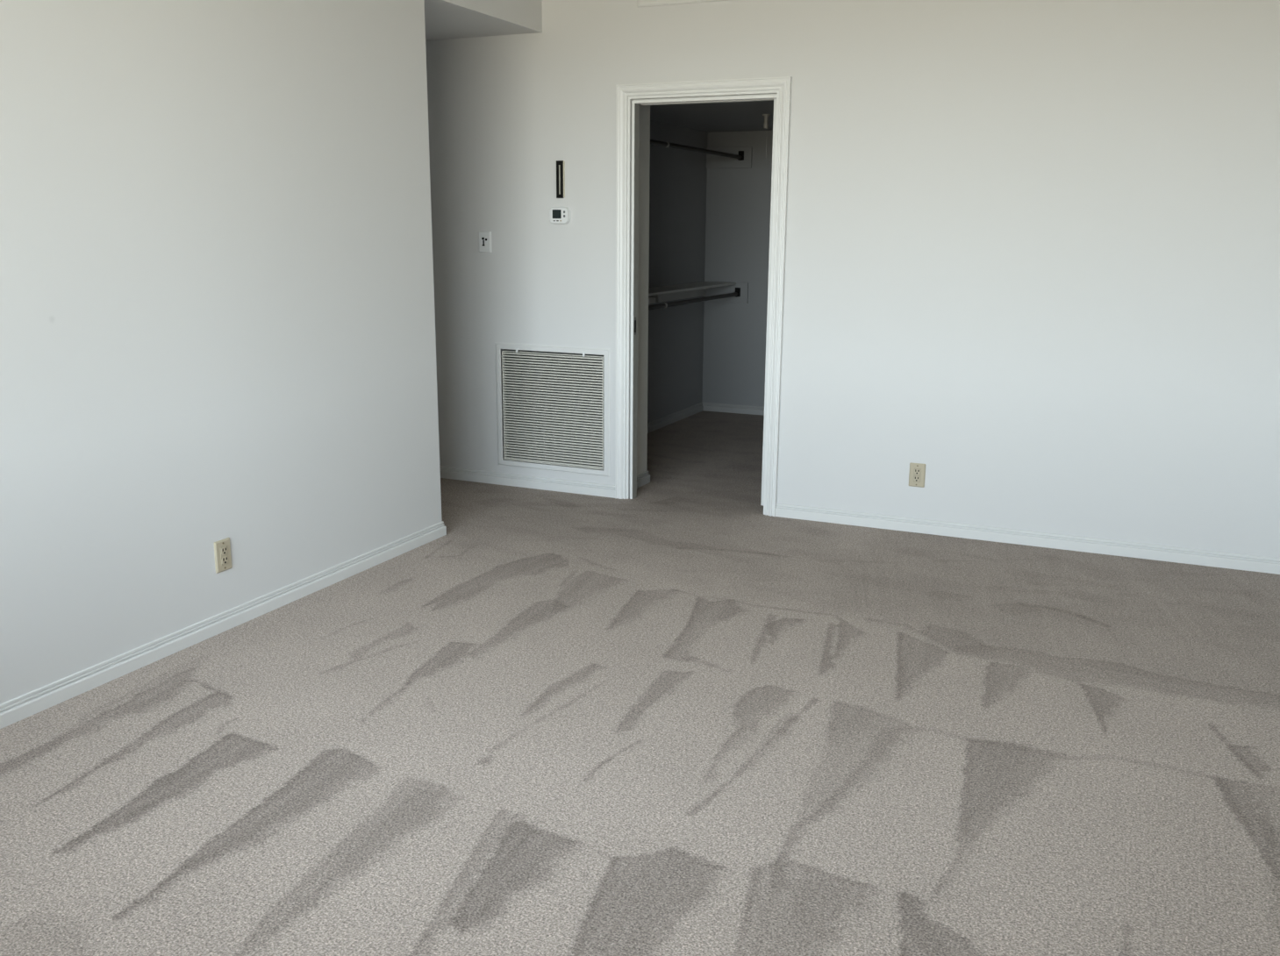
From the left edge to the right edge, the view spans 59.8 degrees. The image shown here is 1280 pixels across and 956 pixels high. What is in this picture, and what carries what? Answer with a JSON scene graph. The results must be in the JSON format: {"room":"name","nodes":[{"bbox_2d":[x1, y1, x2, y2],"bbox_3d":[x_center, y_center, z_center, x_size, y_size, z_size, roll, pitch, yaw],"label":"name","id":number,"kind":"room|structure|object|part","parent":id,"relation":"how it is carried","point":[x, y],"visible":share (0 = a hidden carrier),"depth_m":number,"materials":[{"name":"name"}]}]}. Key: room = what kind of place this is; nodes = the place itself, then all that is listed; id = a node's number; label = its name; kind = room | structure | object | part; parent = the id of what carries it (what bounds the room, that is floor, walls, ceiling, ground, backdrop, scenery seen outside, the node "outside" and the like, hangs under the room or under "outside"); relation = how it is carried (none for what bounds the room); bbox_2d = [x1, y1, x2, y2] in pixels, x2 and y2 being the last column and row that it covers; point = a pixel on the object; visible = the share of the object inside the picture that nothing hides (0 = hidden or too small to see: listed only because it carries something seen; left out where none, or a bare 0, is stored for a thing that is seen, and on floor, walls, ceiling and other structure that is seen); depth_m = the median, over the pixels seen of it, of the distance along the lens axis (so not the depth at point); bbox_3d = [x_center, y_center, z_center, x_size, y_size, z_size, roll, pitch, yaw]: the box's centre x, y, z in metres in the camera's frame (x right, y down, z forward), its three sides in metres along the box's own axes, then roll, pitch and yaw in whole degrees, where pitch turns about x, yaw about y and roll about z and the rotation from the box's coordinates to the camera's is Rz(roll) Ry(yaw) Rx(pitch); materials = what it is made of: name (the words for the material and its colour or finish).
{"room":"empty bedroom","nodes":[
{"label":"empty bedroom","id":0,"kind":"room"},
{"bbox_2d":[0,0,542,704],"bbox_3d":[-1.651,-0.731,3.431,0.120,2.720,5.380,6,14,23],"label":"wall","id":1,"kind":"structure","parent":0,"point":[218,315],"depth_m":3.73,"materials":[{"name":"paint"}]},
{"bbox_2d":[213,537,232,573],"bbox_3d":[-1.470,0.274,3.929,0.011,0.114,0.074,6,14,23],"label":"wall outlet","id":2,"kind":"object","parent":1,"relation":"attached to","point":[222,548],"visible":1,"depth_m":3.92,"materials":[{"name":"beige plastic"}]},
{"bbox_2d":[221,547,227,554],"bbox_3d":[-1.466,0.257,3.923,0.002,0.026,0.028,6,14,23],"label":"socket","id":3,"kind":"object","parent":2,"relation":"attached to","point":[224,550],"depth_m":3.92,"materials":[{"name":"beige plastic"}]},
{"bbox_2d":[221,557,228,564],"bbox_3d":[-1.466,0.291,3.931,0.002,0.026,0.028,6,14,23],"label":"socket","id":4,"kind":"object","parent":2,"relation":"attached to","point":[225,560],"depth_m":3.93,"materials":[{"name":"beige plastic"}]},
{"bbox_2d":[0,521,446,729],"bbox_3d":[-2.854,0.558,3.707,2.314,0.066,4.374,6,14,23],"label":"baseboard","id":5,"kind":"structure","parent":1,"relation":"attached to","point":[24,706],"depth_m":3.84,"materials":[{"name":"white wood"}]},
{"bbox_2d":[424,4,521,40],"bbox_3d":[-1.804,-2.300,5.597,2.180,0.100,1.020,6,14,23],"label":"ceiling","id":6,"kind":"structure","parent":0,"point":[439,24],"depth_m":5.46,"materials":[{"name":"paint"}]},
{"bbox_2d":[0,410,1279,955],"bbox_3d":[-0.378,0.372,4.752,6.070,0.001,8.530,6,14,23],"label":"floor","id":7,"kind":"structure","parent":0,"point":[680,717],"depth_m":3.06,"materials":[{"name":"carpet"}]},
{"bbox_2d":[636,103,650,475],"bbox_3d":[-0.452,-1.010,6.098,0.940,2.097,0.340,6,14,23],"label":"wall","id":8,"kind":"structure","parent":0,"point":[644,154],"depth_m":5.99,"materials":[{"name":"white paint"}]},
{"bbox_2d":[647,120,707,422],"bbox_3d":[-0.037,-1.322,7.482,0.100,2.097,2.590,6,14,23],"label":"wall","id":9,"kind":"structure","parent":0,"point":[677,177],"depth_m":8.00,"materials":[{"name":"grey paint"}]},
{"bbox_2d":[648,281,736,304],"bbox_3d":[0.103,-1.195,7.380,0.262,0.107,2.471,6,14,23],"label":"closet shelf","id":10,"kind":"object","parent":9,"relation":"attached to","point":[692,289],"visible":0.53,"depth_m":7.86,"materials":[{"name":"paint"}]},
{"bbox_2d":[648,287,740,310],"bbox_3d":[0.237,-1.161,7.326,0.044,0.068,2.471,6,14,23],"label":"closet rod","id":11,"kind":"object","parent":10,"relation":"attached to","point":[737,293],"visible":0.45,"depth_m":7.60,"materials":[{"name":"brown metal"}]},
{"bbox_2d":[636,401,764,488],"bbox_3d":[0.801,-0.189,7.105,1.950,0.066,2.830,6,14,23],"label":"baseboard","id":12,"kind":"structure","parent":9,"relation":"attached to","point":[644,478],"depth_m":8.54,"materials":[{"name":"white wood"}]},
{"bbox_2d":[650,100,773,132],"bbox_3d":[0.748,-2.276,6.749,2.370,0.100,2.875,6,14,23],"label":"ceiling","id":13,"kind":"structure","parent":0,"point":[736,116],"depth_m":7.03,"materials":[{"name":"grey paint"}]},
{"bbox_2d":[762,114,770,151],"bbox_3d":[0.785,-2.137,6.951,0.052,0.260,0.052,6,14,23],"label":"ceiling light","id":14,"kind":"object","parent":13,"relation":"hanging from","point":[766,116],"visible":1,"depth_m":6.92,"materials":[{"name":"ceramic"}]},
{"bbox_2d":[763,115,768,128],"bbox_3d":[0.785,-2.217,6.933,0.032,0.073,0.032,6,14,23],"label":"socket","id":15,"kind":"object","parent":14,"relation":"attached to","point":[766,117],"depth_m":6.92,"materials":[{"name":"ceramic"}]},
{"bbox_2d":[701,130,772,407],"bbox_3d":[1.406,-1.472,8.185,1.950,2.097,0.100,6,14,23],"label":"wall","id":16,"kind":"structure","parent":0,"point":[738,219],"depth_m":8.41,"materials":[{"name":"grey paint"}]},
{"bbox_2d":[703,282,748,303],"bbox_3d":[0.653,-1.414,8.476,0.355,0.155,0.019,6,14,23],"label":"board","id":17,"kind":"object","parent":16,"relation":"attached to","point":[743,298],"visible":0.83,"depth_m":8.45,"materials":[{"name":"grey paint"}]},
{"bbox_2d":[706,146,752,168],"bbox_3d":[0.660,-2.377,8.257,0.355,0.150,0.019,6,14,23],"label":"board","id":18,"kind":"object","parent":16,"relation":"attached to","point":[712,161],"visible":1,"depth_m":8.25,"materials":[{"name":"grey paint"}]},
{"bbox_2d":[650,139,743,160],"bbox_3d":[0.244,-2.130,7.105,0.044,0.068,2.471,6,14,23],"label":"closet rod","id":19,"kind":"object","parent":18,"relation":"attached to","point":[740,157],"visible":0.65,"depth_m":7.38,"materials":[{"name":"brown metal"}]},
{"bbox_2d":[425,0,1279,558],"bbox_3d":[0.128,-1.210,5.594,5.920,2.720,0.115,6,14,23],"label":"wall","id":20,"kind":"structure","parent":0,"point":[1033,246],"depth_m":4.98,"materials":[{"name":"paint"}]},
{"bbox_2d":[479,231,491,252],"bbox_3d":[-0.831,-1.262,5.947,0.076,0.112,0.016,6,14,23],"label":"light switch","id":21,"kind":"object","parent":20,"relation":"attached to","point":[484,237],"visible":1,"depth_m":5.94,"materials":[{"name":"white plastic"}]},
{"bbox_2d":[439,465,614,498],"bbox_3d":[-1.368,-0.059,6.464,2.722,0.066,0.014,6,14,23],"label":"baseboard","id":22,"kind":"structure","parent":20,"relation":"attached to","point":[568,486],"depth_m":6.13,"materials":[{"name":"white wood"}]},
{"bbox_2d":[494,342,610,478],"bbox_3d":[-0.469,-0.373,6.002,0.696,0.688,0.052,6,14,23],"label":"air vent","id":23,"kind":"object","parent":20,"relation":"in","point":[556,402],"visible":1,"depth_m":6.00,"materials":[{"name":"white metal"}]},
{"bbox_2d":[549,207,571,224],"bbox_3d":[-0.417,-1.352,5.731,0.122,0.088,0.028,6,14,23],"label":"thermostat","id":24,"kind":"object","parent":20,"relation":"attached to","point":[557,215],"visible":1,"depth_m":5.72,"materials":[{"name":"white plastic"}]},
{"bbox_2d":[556,160,564,198],"bbox_3d":[-0.407,-1.529,5.696,0.045,0.185,0.012,6,14,23],"label":"gauge","id":25,"kind":"object","parent":20,"relation":"attached to","point":[560,164],"visible":1,"depth_m":5.69,"materials":[{"name":"black plastic"}]},
{"bbox_3d":[-0.409,-1.530,5.701,0.020,0.168,0.004,6,14,23],"label":"panel","id":26,"kind":"part","parent":25,"relation":"part of","materials":[{"name":"black plastic"}]},
{"bbox_2d":[637,0,727,7],"bbox_3d":[0.402,-2.312,5.148,0.902,0.188,0.016,6,14,23],"label":"air vent","id":27,"kind":"object","parent":20,"relation":"in","point":[640,3],"visible":1,"depth_m":5.28,"materials":[{"name":"white metal"}]},
{"bbox_2d":[614,76,791,516],"bbox_3d":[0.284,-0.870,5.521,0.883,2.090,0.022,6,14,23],"label":"trim","id":28,"kind":"structure","parent":20,"relation":"attached to","point":[783,84],"depth_m":5.45,"materials":[{"name":"white wood"}]},
{"bbox_2d":[760,98,776,505],"bbox_3d":[0.995,-0.788,5.281,0.807,1.975,0.035,6,14,23],"label":"door","id":29,"kind":"structure","parent":20,"relation":"in","point":[775,99],"depth_m":5.41,"materials":[{"name":"white wood"}]},
{"bbox_2d":[908,462,925,487],"bbox_3d":[1.308,-0.013,5.251,0.074,0.114,0.011,6,14,23],"label":"wall outlet","id":30,"kind":"object","parent":20,"relation":"attached to","point":[917,475],"visible":1,"depth_m":5.25,"materials":[{"name":"beige plastic"}]},
{"bbox_2d":[913,476,919,481],"bbox_3d":[1.306,0.005,5.252,0.028,0.026,0.002,6,14,23],"label":"socket","id":31,"kind":"object","parent":30,"relation":"attached to","point":[915,478],"depth_m":5.25,"materials":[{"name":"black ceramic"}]},
{"bbox_2d":[914,469,920,474],"bbox_3d":[1.306,-0.029,5.244,0.028,0.026,0.002,6,14,23],"label":"socket","id":32,"kind":"object","parent":30,"relation":"attached to","point":[916,471],"depth_m":5.24,"materials":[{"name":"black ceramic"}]},
{"bbox_2d":[775,503,1279,574],"bbox_3d":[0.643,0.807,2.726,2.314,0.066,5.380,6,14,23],"label":"baseboard","id":33,"kind":"structure","parent":20,"relation":"attached to","point":[1269,565],"depth_m":5.07,"materials":[{"name":"white wood"}]}
]}

